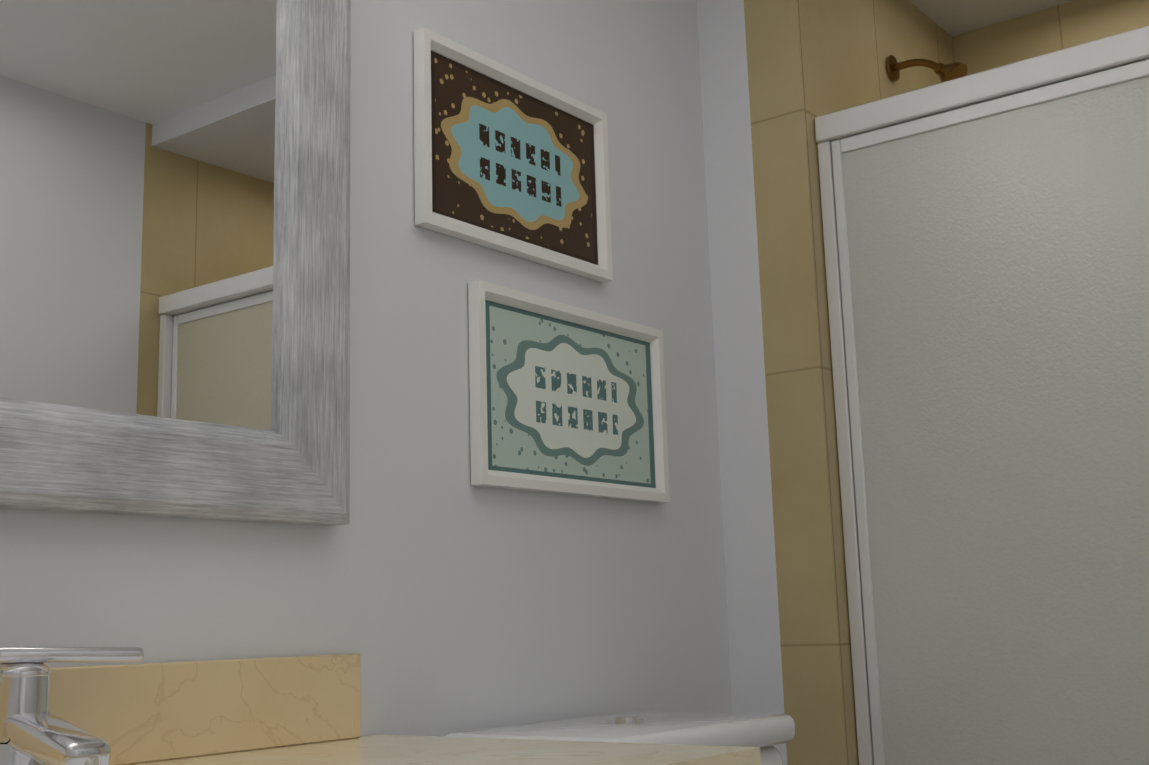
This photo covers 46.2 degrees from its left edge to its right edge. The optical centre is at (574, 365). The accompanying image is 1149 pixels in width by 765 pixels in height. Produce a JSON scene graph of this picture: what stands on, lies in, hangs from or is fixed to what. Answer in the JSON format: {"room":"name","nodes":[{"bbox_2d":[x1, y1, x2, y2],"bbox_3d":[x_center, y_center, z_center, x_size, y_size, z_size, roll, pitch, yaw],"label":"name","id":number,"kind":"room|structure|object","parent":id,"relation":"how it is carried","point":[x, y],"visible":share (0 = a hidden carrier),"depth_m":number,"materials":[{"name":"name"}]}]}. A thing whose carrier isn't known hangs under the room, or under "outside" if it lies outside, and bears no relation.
{"room":"bathroom","nodes":[
{"label":"bathroom","id":0,"kind":"room"},
{"bbox_2d":[0,0,731,736],"bbox_3d":[-0.459,0.119,1.508,0.100,2.310,2.237,-10,-14,36],"label":"wall","id":1,"kind":"structure","parent":0,"point":[436,590],"depth_m":1.84,"materials":[{"name":"white paint"}]},
{"bbox_2d":[0,0,350,525],"bbox_3d":[-0.647,-0.294,1.235,0.034,0.830,1.178,-10,-14,36],"label":"framed mirror","id":2,"kind":"object","parent":1,"relation":"attached to","point":[174,258],"visible":1,"depth_m":1.48,"materials":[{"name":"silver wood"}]},
{"bbox_2d":[413,27,612,282],"bbox_3d":[-0.081,-0.300,2.009,0.020,0.280,0.430,-10,-14,36],"label":"sign","id":3,"kind":"object","parent":1,"relation":"attached to","point":[508,160],"visible":0.95,"depth_m":1.99,"materials":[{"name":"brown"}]},
{"bbox_2d":[468,280,669,502],"bbox_3d":[0.003,0.053,2.040,0.020,0.285,0.462,-10,-14,36],"label":"sign","id":4,"kind":"object","parent":1,"relation":"attached to","point":[567,399],"visible":0.95,"depth_m":2.02,"materials":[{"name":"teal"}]},
{"bbox_2d":[697,0,786,764],"bbox_3d":[0.489,0.312,2.653,0.200,2.310,0.760,-10,-14,36],"label":"wall jog","id":5,"kind":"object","parent":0,"point":[752,597],"visible":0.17,"depth_m":2.37,"materials":[{"name":"white paint"}]},
{"bbox_2d":[744,0,953,764],"bbox_3d":[0.610,0.291,2.562,0.106,2.310,0.760,-10,-14,36],"label":"wall tiles","id":6,"kind":"structure","parent":0,"point":[808,61],"depth_m":2.33,"materials":[{"name":"beige tile"}]},
{"bbox_2d":[886,55,966,82],"bbox_3d":[0.700,-0.582,2.665,0.151,0.106,0.060,-10,-14,36],"label":"shower head","id":7,"kind":"object","parent":6,"relation":"attached to","point":[944,72],"visible":0.85,"depth_m":2.66},
{"bbox_2d":[909,0,1074,36],"bbox_3d":[1.219,-0.925,2.298,1.509,0.060,0.760,-10,-14,36],"label":"ceiling","id":8,"kind":"structure","parent":0,"point":[952,18],"depth_m":2.91,"materials":[{"name":"white paint"}]},
{"bbox_2d":[952,0,1148,75],"bbox_3d":[1.391,0.258,2.513,1.815,2.310,0.100,-10,-14,36],"label":"wall tile","id":9,"kind":"structure","parent":0,"point":[1054,29],"depth_m":2.90,"materials":[{"name":"beige tile"}]},
{"bbox_3d":[0.558,1.234,1.080,1.915,0.100,3.097,-10,-14,36],"label":"floor","id":10,"kind":"structure","parent":0,"visible":0},
{"bbox_2d":[0,646,760,764],"bbox_3d":[-0.408,0.684,0.902,0.536,0.970,1.299,-10,-14,36],"label":"bathroom vanity","id":11,"kind":"object","parent":10,"relation":"on","point":[296,710],"visible":0.98,"depth_m":1.37,"materials":[{"name":"beige stone"}]},
{"bbox_2d":[444,711,795,764],"bbox_3d":[0.317,0.845,1.520,0.875,0.863,0.430,-10,-14,36],"label":"toilet","id":12,"kind":"object","parent":10,"relation":"on","point":[765,732],"visible":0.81,"depth_m":1.73,"materials":[{"name":"white ceramic"}]},
{"bbox_3d":[1.283,1.140,1.903,1.508,0.353,0.751,-10,-14,36],"label":"bathtub","id":13,"kind":"object","parent":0,"visible":0},
{"bbox_2d":[814,26,1148,764],"bbox_3d":[1.059,0.192,1.822,1.505,1.493,0.050,-10,-14,36],"label":"shower door","id":14,"kind":"structure","parent":13,"relation":"on","point":[986,240],"depth_m":2.13,"materials":[{"name":"white glass"}]}
]}

